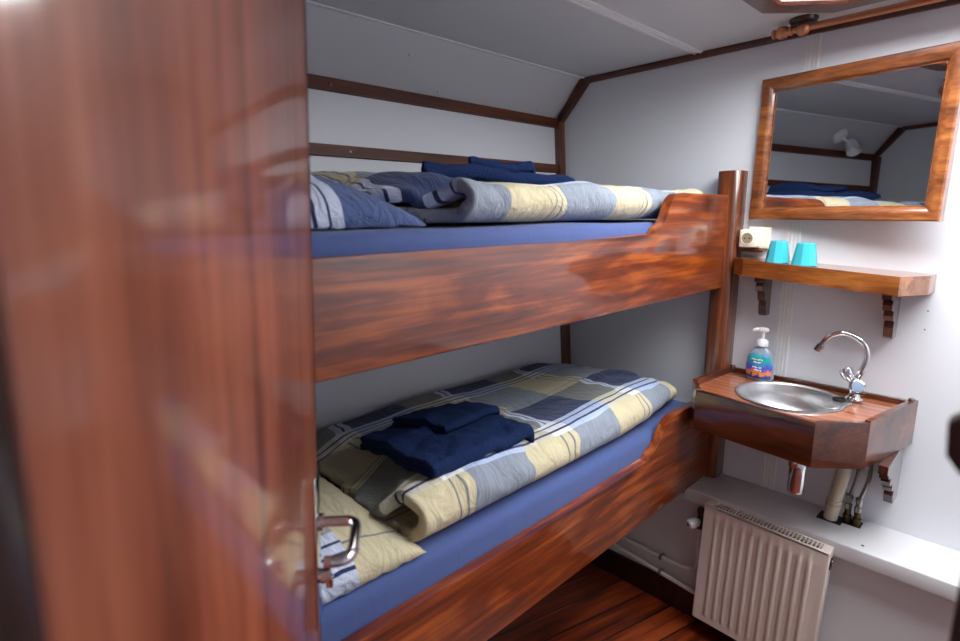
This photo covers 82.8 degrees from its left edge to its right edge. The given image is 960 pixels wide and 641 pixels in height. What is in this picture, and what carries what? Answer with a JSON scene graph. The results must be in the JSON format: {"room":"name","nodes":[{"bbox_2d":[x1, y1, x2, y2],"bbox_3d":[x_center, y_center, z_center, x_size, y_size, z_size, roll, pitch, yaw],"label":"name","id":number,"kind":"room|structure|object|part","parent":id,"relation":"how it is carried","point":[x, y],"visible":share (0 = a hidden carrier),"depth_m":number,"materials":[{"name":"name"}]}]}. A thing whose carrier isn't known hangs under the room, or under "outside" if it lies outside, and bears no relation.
{"room":"ship cabin","nodes":[
{"label":"ship cabin","id":0,"kind":"room"},
{"bbox_2d":[308,88,560,431],"bbox_3d":[-0.456,0.187,1.933,2.080,1.912,0.420,-11,15,-43],"label":"wall","id":1,"kind":"structure","parent":0,"point":[334,118],"depth_m":1.90,"materials":[{"name":"white paint"}]},
{"bbox_2d":[308,73,557,127],"bbox_3d":[-0.398,-0.718,1.679,2.030,0.042,0.021,-11,15,-43],"label":"trim","id":2,"kind":"structure","parent":1,"relation":"attached to","point":[317,82],"depth_m":1.85,"materials":[{"name":"brown wood"}]},
{"bbox_2d":[309,142,557,172],"bbox_3d":[-0.388,-0.528,1.707,2.030,0.038,0.021,-11,15,-43],"label":"trim","id":3,"kind":"structure","parent":1,"relation":"attached to","point":[315,149],"depth_m":1.79,"materials":[{"name":"brown wood"}]},
{"bbox_2d":[312,170,747,640],"bbox_3d":[-0.072,0.124,1.556,2.019,1.115,0.772,-11,15,-43],"label":"bunk bed","id":4,"kind":"object","parent":1,"relation":"attached to","point":[372,311],"visible":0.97,"depth_m":1.28,"materials":[{"name":"brown wood"}]},
{"bbox_2d":[311,220,655,256],"bbox_3d":[-0.119,-0.184,1.496,1.945,0.165,0.707,-11,15,-43],"label":"mattress","id":5,"kind":"object","parent":4,"relation":"on","point":[329,242],"visible":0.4,"depth_m":1.12,"materials":[{"name":"blue fabric"}]},
{"bbox_2d":[310,173,425,229],"bbox_3d":[-0.526,-0.228,0.996,0.690,0.122,0.500,-11,15,-43],"label":"pillow","id":6,"kind":"object","parent":5,"relation":"on","point":[334,205],"visible":0.24,"depth_m":0.97,"materials":[{"name":"fabric"}]},
{"bbox_2d":[310,171,702,222],"bbox_3d":[0.091,-0.362,1.615,1.458,0.128,0.608,-11,15,-43],"label":"duvet","id":7,"kind":"object","parent":5,"relation":"on","point":[430,197],"visible":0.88,"depth_m":1.22,"materials":[{"name":"fabric"}]},
{"bbox_2d":[421,161,574,184],"bbox_3d":[0.107,-0.394,1.588,0.837,0.089,0.206,-11,15,-43],"label":"folded towel","id":8,"kind":"object","parent":7,"relation":"on","point":[481,173],"visible":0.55,"depth_m":1.38,"materials":[{"name":"blue fabric"}]},
{"bbox_2d":[468,156,535,172],"bbox_3d":[0.073,-0.425,1.561,0.393,0.075,0.130,-11,15,-43],"label":"folded washcloth","id":9,"kind":"object","parent":8,"relation":"on","point":[526,166],"visible":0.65,"depth_m":1.48,"materials":[{"name":"blue fabric"}]},
{"bbox_2d":[319,399,685,640],"bbox_3d":[-0.099,0.499,1.614,1.945,0.199,0.662,-11,15,-43],"label":"mattress","id":10,"kind":"object","parent":4,"relation":"on","point":[456,545],"visible":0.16,"depth_m":1.27,"materials":[{"name":"blue fabric"}]},
{"bbox_2d":[319,475,425,604],"bbox_3d":[-0.540,0.451,1.090,0.680,0.104,0.530,-11,15,-43],"label":"pillow","id":11,"kind":"object","parent":10,"relation":"on","point":[382,548],"visible":0.16,"depth_m":1.10,"materials":[{"name":"beige fabric"}]},
{"bbox_2d":[317,363,676,541],"bbox_3d":[0.114,0.297,1.766,1.319,0.124,0.637,-11,15,-43],"label":"duvet","id":12,"kind":"object","parent":10,"relation":"on","point":[572,411],"visible":0.63,"depth_m":1.52,"materials":[{"name":"fabric"}]},
{"bbox_2d":[360,414,534,478],"bbox_3d":[-0.083,0.314,1.420,0.353,0.091,0.311,-11,15,-43],"label":"folded towel","id":13,"kind":"object","parent":12,"relation":"on","point":[424,451],"visible":0.89,"depth_m":1.33,"materials":[{"name":"blue fabric"}]},
{"bbox_2d":[392,401,499,432],"bbox_3d":[-0.087,0.273,1.483,0.255,0.076,0.170,-11,15,-43],"label":"folded washcloth","id":14,"kind":"object","parent":13,"relation":"on","point":[445,418],"visible":0.99,"depth_m":1.44,"materials":[{"name":"blue fabric"}]},
{"bbox_3d":[0.869,0.035,1.972,0.074,1.115,0.078,-11,15,-43],"label":"post","id":15,"kind":"part","parent":4,"relation":"part of","materials":[{"name":"brown wood"}]},
{"bbox_2d":[590,548,736,640],"bbox_3d":[1.139,1.138,1.723,0.014,0.105,2.450,-11,15,-43],"label":"baseboard","id":16,"kind":"structure","parent":1,"relation":"attached to","point":[620,566],"depth_m":2.19,"materials":[{"name":"brown wood"}]},
{"bbox_2d":[306,4,579,117],"bbox_3d":[-0.456,-0.920,1.706,2.080,0.348,0.443,-11,15,-43],"label":"wall","id":17,"kind":"structure","parent":0,"point":[339,46],"depth_m":1.79,"materials":[{"name":"white paint"}]},
{"bbox_2d":[306,0,584,78],"bbox_3d":[-0.303,-0.864,1.571,2.060,0.004,0.025,-11,15,-43],"label":"trim","id":18,"kind":"structure","parent":17,"relation":"attached to","point":[308,2],"depth_m":1.70,"materials":[{"name":"white"}]},
{"bbox_2d":[309,0,908,76],"bbox_3d":[0.123,-0.637,0.283,3.260,0.057,2.500,-11,15,-43],"label":"ceiling","id":19,"kind":"structure","parent":0,"point":[562,35],"depth_m":1.62,"materials":[{"name":"white paint"}]},
{"bbox_2d":[743,0,886,12],"bbox_3d":[1.086,-0.743,0.819,0.705,0.090,1.410,-11,15,-43],"label":"ceiling hatch","id":20,"kind":"object","parent":19,"relation":"attached to","point":[763,6],"visible":1,"depth_m":1.40,"materials":[{"name":"brown wood"}]},
{"bbox_2d":[771,0,945,38],"bbox_3d":[1.426,-0.759,1.088,0.076,0.047,1.564,-11,15,-43],"label":"rail","id":21,"kind":"object","parent":19,"relation":"attached to","point":[803,24],"visible":1,"depth_m":1.53,"materials":[{"name":"brown wood"}]},
{"bbox_2d":[487,563,735,640],"bbox_3d":[0.088,1.404,0.812,3.360,0.050,2.750,-11,15,-43],"label":"floor","id":22,"kind":"structure","parent":0,"point":[594,604],"depth_m":2.07,"materials":[{"name":"brown wood"}]},
{"bbox_2d":[949,583,959,640],"bbox_3d":[0.384,0.400,0.444,0.035,2.056,0.038,-11,15,-43],"label":"trim","id":23,"kind":"structure","parent":22,"relation":"on","point":[955,628],"depth_m":0.41,"materials":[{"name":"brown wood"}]},
{"bbox_2d":[946,412,959,473],"bbox_3d":[0.352,0.085,0.372,0.024,0.052,0.050,-11,15,-43],"label":"button","id":24,"kind":"object","parent":23,"relation":"attached to","point":[953,425],"visible":1,"depth_m":0.38,"materials":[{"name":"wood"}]},
{"bbox_2d":[564,0,959,551],"bbox_3d":[1.234,0.117,1.694,0.072,2.118,2.750,-11,15,-43],"label":"wall","id":25,"kind":"structure","parent":0,"point":[677,126],"depth_m":1.80,"materials":[{"name":"white paint"}]},
{"bbox_2d":[554,122,570,363],"bbox_3d":[0.381,-0.187,2.473,0.036,1.365,0.114,-11,15,-43],"label":"trim","id":26,"kind":"structure","parent":25,"relation":"attached to","point":[559,131],"depth_m":2.39,"materials":[{"name":"brown wood"}]},
{"bbox_2d":[557,78,589,122],"bbox_3d":[0.393,-0.934,2.312,0.030,0.163,0.161,-11,15,-43],"label":"trim","id":27,"kind":"structure","parent":25,"relation":"attached to","point":[582,85],"depth_m":2.30,"materials":[{"name":"brown wood"}]},
{"bbox_2d":[583,36,787,83],"bbox_3d":[0.698,-0.946,1.988,0.026,0.032,0.777,-11,15,-43],"label":"trim","id":28,"kind":"structure","parent":25,"relation":"attached to","point":[767,40],"depth_m":1.95,"materials":[{"name":"brown wood"}]},
{"bbox_2d":[739,227,771,251],"bbox_3d":[0.934,-0.275,1.849,0.064,0.084,0.083,-11,15,-43],"label":"power socket","id":29,"kind":"object","parent":25,"relation":"attached to","point":[759,238],"visible":0.99,"depth_m":1.84,"materials":[{"name":"beige plastic"}]},
{"bbox_3d":[0.955,-0.283,1.859,0.018,0.073,0.070,-11,15,-43],"label":"plate","id":30,"kind":"part","parent":29,"relation":"part of","materials":[{"name":"beige plastic"}]},
{"bbox_2d":[760,33,821,489],"bbox_3d":[1.030,-0.145,1.816,0.006,1.528,0.046,-11,15,-43],"label":"trim","id":31,"kind":"structure","parent":25,"relation":"attached to","point":[812,43],"depth_m":1.83,"materials":[{"name":"white"}]},
{"bbox_2d":[690,365,918,503],"bbox_3d":[0.963,0.378,1.710,0.394,0.324,0.568,-11,15,-43],"label":"sink cabinet","id":32,"kind":"object","parent":25,"relation":"attached to","point":[872,430],"visible":0.94,"depth_m":1.57,"materials":[{"name":"brown wood"}]},
{"bbox_3d":[0.713,0.276,1.800,0.016,0.133,0.104,3,12,16],"label":"chamfer panel","id":33,"kind":"part","parent":32,"relation":"part of","materials":[{"name":"brown wood"}]},
{"bbox_3d":[0.826,0.248,1.926,0.262,0.137,0.016,-9,14,-38],"label":"panel","id":34,"kind":"part","parent":32,"relation":"part of","materials":[{"name":"brown wood"}]},
{"bbox_3d":[0.918,0.173,1.976,0.018,0.025,0.018,-11,15,-43],"label":"rail","id":35,"kind":"part","parent":32,"relation":"part of","materials":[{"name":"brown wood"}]},
{"bbox_3d":[0.803,0.312,1.619,0.016,0.131,0.354,-9,14,-36],"label":"panel","id":36,"kind":"part","parent":32,"relation":"part of","materials":[{"name":"brown wood"}]},
{"bbox_2d":[746,327,774,381],"bbox_3d":[0.963,0.115,1.862,0.049,0.185,0.091,-11,15,-43],"label":"soap bottle","id":37,"kind":"object","parent":32,"relation":"on","point":[760,364],"visible":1,"depth_m":1.85,"materials":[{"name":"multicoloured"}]},
{"bbox_2d":[735,381,851,413],"bbox_3d":[0.972,0.289,1.718,0.301,0.112,0.313,-11,15,-43],"label":"washbasin","id":38,"kind":"object","parent":32,"relation":"in","point":[783,396],"visible":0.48,"depth_m":1.81,"materials":[{"name":"silver metal"}]},
{"bbox_2d":[787,461,807,494],"bbox_3d":[1.049,0.450,1.724,0.134,0.206,0.054,-1,11,-2],"label":"trap","id":39,"kind":"object","parent":38,"relation":"attached to","point":[796,480],"visible":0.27,"depth_m":1.71,"materials":[{"name":"silver metal"}]},
{"bbox_2d":[832,396,845,401],"bbox_3d":[1.096,0.241,1.661,0.037,0.008,0.037,-11,15,-43],"label":"plug","id":40,"kind":"object","parent":38,"relation":"on","point":[835,398],"visible":1,"depth_m":1.66,"materials":[{"name":"black"}]},
{"bbox_2d":[699,372,898,420],"bbox_3d":[0.966,0.251,1.694,0.375,0.014,0.527,-11,15,-43],"label":"countertop","id":41,"kind":"structure","parent":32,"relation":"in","point":[716,391],"depth_m":1.66,"materials":[{"name":"brown wood"}]},
{"bbox_3d":[1.106,0.212,1.805,0.012,0.016,0.530,-11,15,-43],"label":"rail","id":42,"kind":"part","parent":32,"relation":"part of","materials":[{"name":"brown wood"}]},
{"bbox_3d":[0.974,0.337,1.478,0.141,0.133,0.016,0,11,4],"label":"chamfer panel","id":43,"kind":"part","parent":32,"relation":"part of","materials":[{"name":"brown wood"}]},
{"bbox_2d":[813,331,870,401],"bbox_3d":[1.104,0.135,1.668,0.077,0.211,0.150,-11,15,-43],"label":"tap","id":44,"kind":"object","parent":32,"relation":"on","point":[856,386],"visible":1,"depth_m":1.65,"materials":[{"name":"silver metal"}]},
{"bbox_3d":[1.111,0.106,1.665,0.136,0.153,0.018,8,14,37],"label":"spout","id":45,"kind":"part","parent":44,"relation":"part of","materials":[{"name":"silver metal"}]},
{"bbox_3d":[1.130,0.170,1.671,0.040,0.058,0.050,-11,15,-43],"label":"knob","id":46,"kind":"part","parent":44,"relation":"part of","materials":[{"name":"silver metal"}]},
{"bbox_3d":[1.136,0.199,1.634,0.058,0.047,0.040,-11,15,-43],"label":"knob","id":47,"kind":"part","parent":44,"relation":"part of","materials":[{"name":"silver metal"}]},
{"bbox_2d":[842,469,860,521],"bbox_3d":[1.181,0.459,1.711,0.024,0.378,0.033,-11,15,-43],"label":"hose","id":48,"kind":"object","parent":32,"relation":"attached to","point":[847,515],"visible":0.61,"depth_m":1.73,"materials":[{"name":"silver metal"}]},
{"bbox_2d":[852,464,873,525],"bbox_3d":[1.198,0.463,1.687,0.024,0.378,0.036,-11,15,-43],"label":"hose","id":49,"kind":"object","parent":32,"relation":"attached to","point":[856,519],"visible":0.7,"depth_m":1.71,"materials":[{"name":"silver metal"}]},
{"bbox_3d":[1.167,0.319,1.553,0.306,0.137,0.019,-7,13,-32],"label":"panel","id":50,"kind":"part","parent":32,"relation":"part of","materials":[{"name":"brown wood"}]},
{"bbox_2d":[734,256,936,338],"bbox_3d":[1.045,-0.071,1.685,0.184,0.218,0.533,-11,15,-43],"label":"wall shelf","id":51,"kind":"object","parent":25,"relation":"attached to","point":[892,284],"visible":1,"depth_m":1.59,"materials":[{"name":"brown wood"}]},
{"bbox_2d":[765,240,789,262],"bbox_3d":[0.958,-0.222,1.746,0.073,0.068,0.069,-11,15,-43],"label":"tumbler","id":52,"kind":"object","parent":51,"relation":"on","point":[778,250],"visible":0.99,"depth_m":1.72,"materials":[{"name":"teal plastic"}]},
{"bbox_2d":[791,242,817,265],"bbox_3d":[1.008,-0.207,1.685,0.073,0.068,0.069,-11,15,-43],"label":"tumbler","id":53,"kind":"object","parent":51,"relation":"on","point":[805,253],"visible":0.98,"depth_m":1.66,"materials":[{"name":"teal plastic"}]},
{"bbox_2d":[749,41,959,221],"bbox_3d":[1.110,-0.530,1.636,0.108,0.452,0.527,-8,13,-33],"label":"wall mirror","id":54,"kind":"object","parent":25,"relation":"attached to","point":[872,139],"visible":1,"depth_m":1.58,"materials":[{"name":"brown wood"}]},
{"bbox_2d":[609,491,955,640],"bbox_3d":[1.179,0.938,1.767,0.160,0.480,2.510,-11,15,-43],"label":"wall box","id":55,"kind":"object","parent":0,"point":[861,603],"visible":0.25,"depth_m":1.67,"materials":[{"name":"white paint"}]},
{"bbox_2d":[612,543,694,594],"bbox_3d":[0.574,0.952,2.256,0.027,0.065,0.762,-11,15,-43],"label":"pipe","id":56,"kind":"object","parent":55,"relation":"attached to","point":[684,586],"visible":0.38,"depth_m":2.15,"materials":[{"name":"beige metal"}]},
{"bbox_2d":[657,568,663,575],"bbox_3d":[0.709,0.985,2.134,0.032,0.023,0.012,-11,15,-43],"label":"clip","id":57,"kind":"object","parent":55,"relation":"attached to","point":[660,569],"visible":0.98,"depth_m":2.13,"materials":[{"name":"silver metal"}]},
{"bbox_2d":[658,552,664,560],"bbox_3d":[0.709,0.920,2.122,0.032,0.023,0.012,-11,15,-43],"label":"clip","id":58,"kind":"object","parent":55,"relation":"attached to","point":[662,553],"visible":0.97,"depth_m":2.11,"materials":[{"name":"silver metal"}]},
{"bbox_2d":[622,529,701,570],"bbox_3d":[0.556,0.801,2.237,0.037,0.209,0.723,-11,15,-43],"label":"pipe","id":59,"kind":"object","parent":55,"relation":"attached to","point":[694,567],"visible":0.67,"depth_m":2.06,"materials":[{"name":"beige metal"}]},
{"bbox_2d":[692,498,834,640],"bbox_3d":[0.935,0.873,1.817,0.109,0.460,0.400,-11,16,-44],"label":"radiator","id":60,"kind":"object","parent":55,"relation":"attached to","point":[758,579],"visible":1,"depth_m":1.77,"materials":[{"name":"beige metal"}]},
{"bbox_2d":[686,507,703,529],"bbox_3d":[0.777,0.710,1.936,0.074,0.084,0.053,-3,12,-15],"label":"radiator valve","id":61,"kind":"object","parent":60,"relation":"attached to","point":[692,523],"visible":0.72,"depth_m":1.94,"materials":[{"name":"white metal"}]},
{"bbox_3d":[0.762,0.724,1.944,0.047,0.036,0.036,-4,12,-16],"label":"valve knob","id":62,"kind":"part","parent":61,"relation":"part of","materials":[{"name":"white plastic"}]},
{"bbox_3d":[0.922,0.714,1.770,0.030,0.088,0.362,-11,17,-43],"label":"shadow plate","id":63,"kind":"part","parent":60,"relation":"part of","materials":[{"name":"beige metal"}]},
{"bbox_2d":[706,498,832,554],"bbox_3d":[0.923,0.660,1.758,0.052,0.006,0.368,-11,17,-43],"label":"grille","id":64,"kind":"object","parent":60,"relation":"attached to","point":[812,546],"depth_m":1.74,"materials":[{"name":"beige metal"}]},
{"bbox_3d":[0.934,0.874,1.821,0.010,0.437,0.364,-11,17,-43],"label":"panel","id":65,"kind":"part","parent":60,"relation":"part of","materials":[{"name":"beige metal"}]},
{"bbox_2d":[685,473,959,601],"bbox_3d":[1.426,0.732,1.432,0.203,0.050,1.750,-11,15,-43],"label":"trim ledge","id":66,"kind":"object","parent":55,"relation":"on","point":[933,568],"visible":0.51,"depth_m":1.66,"materials":[{"name":"white paint"}]},
{"bbox_2d":[816,510,842,524],"bbox_3d":[1.140,0.641,1.770,0.060,0.002,0.068,-11,15,-43],"label":"hole","id":67,"kind":"object","parent":66,"relation":"on","point":[839,521],"visible":0.64,"depth_m":1.76,"materials":[{"name":"black"}]},
{"bbox_2d":[823,469,851,520],"bbox_3d":[1.143,0.525,1.731,0.048,0.245,0.067,-7,13,-28],"label":"pipe","id":68,"kind":"object","parent":66,"relation":"attached to","point":[834,500],"visible":0.67,"depth_m":1.73,"materials":[{"name":"beige plastic"}]},
{"bbox_2d":[842,519,862,528],"bbox_3d":[1.190,0.647,1.740,0.044,0.002,0.052,-11,15,-43],"label":"hole","id":69,"kind":"object","parent":66,"relation":"on","point":[844,522],"visible":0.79,"depth_m":1.73,"materials":[{"name":"black"}]},
{"bbox_3d":[-0.766,0.336,0.761,0.040,2.078,1.450,-11,15,-43],"label":"wall","id":70,"kind":"structure","parent":0,"visible":0},
{"bbox_2d":[0,0,361,640],"bbox_3d":[-0.196,0.395,0.512,0.135,2.007,0.620,-2,11,-8],"label":"door","id":71,"kind":"structure","parent":70,"relation":"in","point":[159,474],"depth_m":0.26,"materials":[{"name":"brown wood"}]},
{"bbox_3d":[-0.235,0.333,0.787,0.013,0.235,0.038,-2,11,-8],"label":"lock plate","id":72,"kind":"part","parent":71,"relation":"part of","materials":[{"name":"silver metal"}]},
{"bbox_3d":[-0.190,0.299,0.750,0.058,0.020,0.111,-4,12,-19],"label":"lever handle","id":73,"kind":"part","parent":71,"relation":"part of","materials":[{"name":"silver metal"}]}
]}

